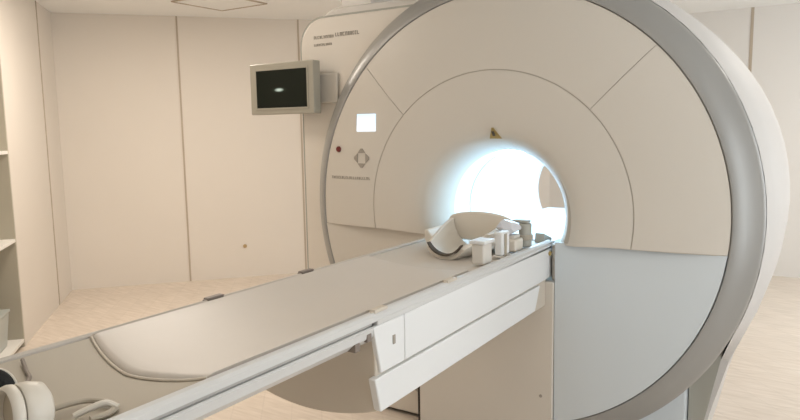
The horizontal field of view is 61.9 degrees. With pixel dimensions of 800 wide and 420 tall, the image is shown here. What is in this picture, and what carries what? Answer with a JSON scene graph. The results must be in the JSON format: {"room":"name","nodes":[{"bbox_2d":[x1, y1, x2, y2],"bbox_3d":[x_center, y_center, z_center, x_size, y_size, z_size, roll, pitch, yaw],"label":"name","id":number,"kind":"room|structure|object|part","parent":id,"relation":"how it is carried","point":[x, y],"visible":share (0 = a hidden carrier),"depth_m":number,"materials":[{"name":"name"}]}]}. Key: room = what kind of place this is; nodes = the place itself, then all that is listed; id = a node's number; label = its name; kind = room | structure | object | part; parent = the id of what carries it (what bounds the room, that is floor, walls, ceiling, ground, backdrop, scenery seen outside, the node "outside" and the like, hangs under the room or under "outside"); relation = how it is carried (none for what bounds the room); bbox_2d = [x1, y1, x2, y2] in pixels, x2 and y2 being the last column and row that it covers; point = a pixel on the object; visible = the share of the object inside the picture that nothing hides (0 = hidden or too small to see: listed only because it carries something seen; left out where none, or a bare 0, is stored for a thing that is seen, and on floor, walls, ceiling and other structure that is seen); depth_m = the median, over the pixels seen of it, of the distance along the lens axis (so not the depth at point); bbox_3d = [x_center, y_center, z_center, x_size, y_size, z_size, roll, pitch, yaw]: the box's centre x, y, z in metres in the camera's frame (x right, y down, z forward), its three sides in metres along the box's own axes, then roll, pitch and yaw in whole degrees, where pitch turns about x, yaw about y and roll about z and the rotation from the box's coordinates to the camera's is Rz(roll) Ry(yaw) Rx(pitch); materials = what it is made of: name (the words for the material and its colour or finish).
{"room":"radiology room","nodes":[
{"label":"radiology room","id":0,"kind":"room"},
{"bbox_2d":[0,0,71,345],"bbox_3d":[-3.368,-0.470,6.104,0.120,2.930,1.965,-3,7,-16],"label":"wall","id":1,"kind":"structure","parent":0,"point":[19,47],"depth_m":5.92,"materials":[{"name":"paint"}]},
{"bbox_2d":[35,1,59,304],"bbox_3d":[-3.400,-0.511,6.438,0.006,2.930,0.020,-3,7,-16],"label":"trim","id":2,"kind":"structure","parent":1,"relation":"attached to","point":[35,1],"depth_m":6.42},
{"bbox_2d":[50,12,549,289],"bbox_3d":[-0.837,-0.733,7.906,5.757,2.930,0.120,-3,7,-16],"label":"wall","id":3,"kind":"structure","parent":0,"point":[118,95],"depth_m":7.37,"materials":[{"name":"paint"}]},
{"bbox_2d":[175,16,191,280],"bbox_3d":[-2.400,-0.645,7.393,0.018,2.930,0.006,-3,7,-16],"label":"trim","id":4,"kind":"structure","parent":3,"relation":"attached to","point":[175,16],"depth_m":7.38,"materials":[{"name":"grey metal"}]},
{"bbox_2d":[297,20,306,268],"bbox_3d":[-1.139,-0.709,7.754,0.018,2.930,0.006,-3,7,-16],"label":"trim","id":5,"kind":"structure","parent":3,"relation":"attached to","point":[297,20],"depth_m":7.78,"materials":[{"name":"grey metal"}]},
{"bbox_2d":[14,273,799,419],"bbox_3d":[-0.624,1.224,4.407,11.200,0.100,12.200,4,8,33],"label":"floor","id":6,"kind":"structure","parent":0,"point":[762,381],"depth_m":5.38,"materials":[{"name":"plastic"}]},
{"bbox_2d":[0,63,24,357],"bbox_3d":[-3.054,-0.270,4.463,0.440,2.926,1.383,-3,7,-16],"label":"shelving unit","id":7,"kind":"object","parent":6,"relation":"on","point":[10,294],"visible":1,"depth_m":5.22,"materials":[{"name":"laminate"}]},
{"bbox_2d":[0,309,9,352],"bbox_3d":[-3.092,0.929,4.991,0.253,0.286,0.316,-3,7,-16],"label":"plastic bin","id":8,"kind":"object","parent":7,"relation":"on","point":[4,313],"visible":1,"depth_m":5.04,"materials":[{"name":"white plastic"}]},
{"bbox_3d":[-3.094,0.798,4.974,0.253,0.021,0.316,-3,7,-16],"label":"lid","id":9,"kind":"part","parent":8,"relation":"part of","materials":[{"name":"plastic"}]},
{"bbox_3d":[-3.035,0.326,4.540,0.419,0.025,1.339,-3,7,-16],"label":"shelf","id":10,"kind":"part","parent":7,"relation":"part of","materials":[{"name":"white wood"}]},
{"bbox_3d":[-3.022,1.129,4.639,0.419,0.025,1.339,-3,7,-16],"label":"shelf","id":11,"kind":"part","parent":7,"relation":"part of","materials":[{"name":"white wood"}]},
{"bbox_2d":[300,0,789,419],"bbox_3d":[0.900,-0.287,4.107,2.608,2.926,1.817,4,8,33],"label":"scanner","id":12,"kind":"object","parent":6,"relation":"on","point":[666,155],"visible":0.88,"depth_m":3.17,"materials":[{"name":"paint"}]},
{"bbox_2d":[0,211,551,419],"bbox_3d":[-0.208,0.388,2.383,0.623,0.516,2.720,4,8,33],"label":"table","id":13,"kind":"object","parent":12,"relation":"attached to","point":[360,334],"depth_m":2.11,"materials":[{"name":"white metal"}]},
{"bbox_2d":[0,358,119,419],"bbox_3d":[-0.821,0.370,1.439,0.497,0.120,0.223,5,9,38],"label":"headset","id":14,"kind":"object","parent":13,"relation":"on","point":[28,399],"visible":1,"depth_m":1.27,"materials":[{"name":"white plastic"}]},
{"bbox_2d":[0,368,17,382],"bbox_3d":[-0.862,0.383,1.401,0.109,0.104,0.066,-4,8,-21],"label":"ear cup","id":15,"kind":"object","parent":14,"relation":"on","point":[5,376],"depth_m":1.40,"materials":[{"name":"black plastic"}]},
{"bbox_2d":[0,384,26,419],"bbox_3d":[-0.737,0.386,1.258,0.112,0.112,0.034,5,9,39],"label":"cushion","id":16,"kind":"object","parent":14,"relation":"on","point":[13,398],"depth_m":1.25,"materials":[{"name":"white plastic"}]},
{"bbox_3d":[-0.885,0.386,1.544,0.044,0.049,0.300,-3,7,-19],"label":"cord","id":17,"kind":"part","parent":14,"relation":"part of","materials":[{"name":"plastic"}]},
{"bbox_2d":[14,381,54,419],"bbox_3d":[-0.713,0.385,1.288,0.113,0.113,0.068,4,8,33],"label":"ear cup","id":18,"kind":"object","parent":14,"relation":"on","point":[33,400],"depth_m":1.25,"materials":[{"name":"white plastic"}]},
{"bbox_3d":[-0.468,0.279,2.503,0.030,0.032,2.660,4,8,33],"label":"rail","id":19,"kind":"part","parent":13,"relation":"part of","materials":[{"name":"grey plastic"}]},
{"bbox_3d":[-0.429,0.448,1.591,0.096,0.062,1.150,4,8,33],"label":"rail","id":20,"kind":"part","parent":13,"relation":"part of","materials":[{"name":"white metal"}]},
{"bbox_3d":[-0.303,0.309,2.236,0.524,0.032,1.420,4,8,33],"label":"mattress","id":21,"kind":"part","parent":13,"relation":"part of","materials":[{"name":"plastic"}]},
{"bbox_3d":[0.301,0.195,3.155,0.120,0.008,0.320,4,8,33],"label":"plate","id":22,"kind":"part","parent":13,"relation":"part of","materials":[{"name":"beige plastic"}]},
{"bbox_3d":[0.299,0.127,3.144,0.340,0.200,0.384,4,8,33],"label":"head coil","id":23,"kind":"part","parent":13,"relation":"part of","materials":[{"name":"beige plastic"}]},
{"bbox_2d":[469,237,494,264],"bbox_3d":[0.344,0.173,2.788,0.072,0.102,0.098,4,8,33],"label":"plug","id":24,"kind":"object","parent":13,"relation":"on","point":[481,247],"visible":1,"depth_m":2.76,"materials":[{"name":"plastic"}]},
{"bbox_3d":[0.343,0.130,2.782,0.072,0.014,0.098,4,8,33],"label":"lid","id":25,"kind":"part","parent":24,"relation":"part of","materials":[{"name":"white plastic"}]},
{"bbox_2d":[492,230,510,258],"bbox_3d":[0.447,0.149,2.932,0.051,0.112,0.100,4,8,33],"label":"plug","id":26,"kind":"object","parent":13,"relation":"on","point":[501,237],"visible":0.87,"depth_m":2.90,"materials":[{"name":"plastic"}]},
{"bbox_2d":[509,233,522,251],"bbox_3d":[0.518,0.149,3.066,0.070,0.076,0.090,4,8,33],"label":"block","id":27,"kind":"object","parent":13,"relation":"on","point":[515,241],"visible":0.64,"depth_m":3.03,"materials":[{"name":"plastic"}]},
{"bbox_2d":[496,219,520,234],"bbox_3d":[0.499,0.075,3.069,0.113,0.070,0.119,4,8,33],"label":"plastic film","id":28,"kind":"object","parent":27,"relation":"on","point":[511,226],"visible":0.93,"depth_m":3.03,"materials":[{"name":"plastic"}]},
{"bbox_2d":[512,218,532,246],"bbox_3d":[0.585,0.109,3.173,0.096,0.128,0.081,4,8,33],"label":"support post","id":29,"kind":"object","parent":13,"relation":"on","point":[525,232],"visible":0.8,"depth_m":3.14,"materials":[{"name":"grey plastic"}]},
{"bbox_3d":[0.577,0.052,3.171,0.080,0.016,0.050,4,8,33],"label":"arm","id":30,"kind":"part","parent":29,"relation":"part of","materials":[{"name":"grey plastic"}]},
{"bbox_3d":[0.595,0.117,3.168,0.060,0.112,0.069,4,8,33],"label":"post","id":31,"kind":"part","parent":29,"relation":"part of","materials":[{"name":"grey plastic"}]},
{"bbox_2d":[535,233,551,242],"bbox_3d":[0.716,0.133,3.331,0.047,0.048,0.119,4,8,33],"label":"block","id":32,"kind":"object","parent":13,"relation":"on","point":[539,237],"visible":0.88,"depth_m":3.29,"materials":[{"name":"grey plastic"}]},
{"bbox_2d":[250,60,338,114],"bbox_3d":[-0.652,-0.743,4.074,0.607,0.310,0.134,4,8,33],"label":"monitor","id":33,"kind":"object","parent":12,"relation":"attached to","point":[294,87],"visible":0.98,"depth_m":4.00,"materials":[{"name":"black"}]},
{"bbox_3d":[-0.215,-0.353,3.780,0.591,0.898,0.050,4,8,33],"label":"panel","id":34,"kind":"part","parent":12,"relation":"part of","materials":[{"name":"beige plastic"}]},
{"bbox_3d":[-0.113,0.553,3.864,0.754,0.918,0.034,4,8,33],"label":"panel","id":35,"kind":"part","parent":12,"relation":"part of","materials":[{"name":"beige plastic"}]},
{"bbox_2d":[490,150,523,156],"bbox_3d":[0.836,-0.365,4.065,0.116,0.036,1.100,4,8,33],"label":"light","id":36,"kind":"object","parent":12,"relation":"attached to","point":[504,152],"depth_m":3.75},
{"bbox_3d":[0.449,-0.781,3.286,1.549,0.591,0.050,4,8,33],"label":"panel","id":37,"kind":"part","parent":12,"relation":"part of","materials":[{"name":"beige plastic"}]},
{"bbox_3d":[1.081,0.631,3.088,0.754,0.918,0.034,4,8,33],"label":"panel","id":38,"kind":"part","parent":12,"relation":"part of","materials":[{"name":"white plastic"}]},
{"bbox_3d":[1.128,-0.266,2.908,0.591,0.898,0.050,4,8,33],"label":"panel","id":39,"kind":"part","parent":12,"relation":"part of","materials":[{"name":"beige plastic"}]},
{"bbox_2d":[35,0,799,19],"bbox_3d":[-0.671,-1.782,4.035,11.200,0.100,12.200,4,8,33],"label":"ceiling","id":40,"kind":"structure","parent":0,"point":[274,9],"depth_m":6.86,"materials":[{"name":"paint"}]},
{"bbox_2d":[171,0,266,10],"bbox_3d":[-1.746,-2.009,6.458,0.640,0.012,0.640,4,8,33],"label":"ceiling panel","id":41,"kind":"object","parent":40,"relation":"attached to","point":[220,5],"visible":1,"depth_m":6.52,"materials":[{"name":"paint"}]},
{"bbox_2d":[549,3,799,277],"bbox_3d":[4.056,-0.738,7.341,4.964,2.930,0.120,4,8,33],"label":"wall","id":42,"kind":"structure","parent":0,"point":[776,31],"depth_m":7.20,"materials":[{"name":"paint"}]},
{"bbox_2d":[748,7,754,71],"bbox_3d":[3.847,-0.743,7.401,0.030,2.930,0.006,4,8,33],"label":"trim","id":43,"kind":"structure","parent":42,"relation":"attached to","point":[752,8],"depth_m":7.26,"materials":[{"name":"grey metal"}]}
]}

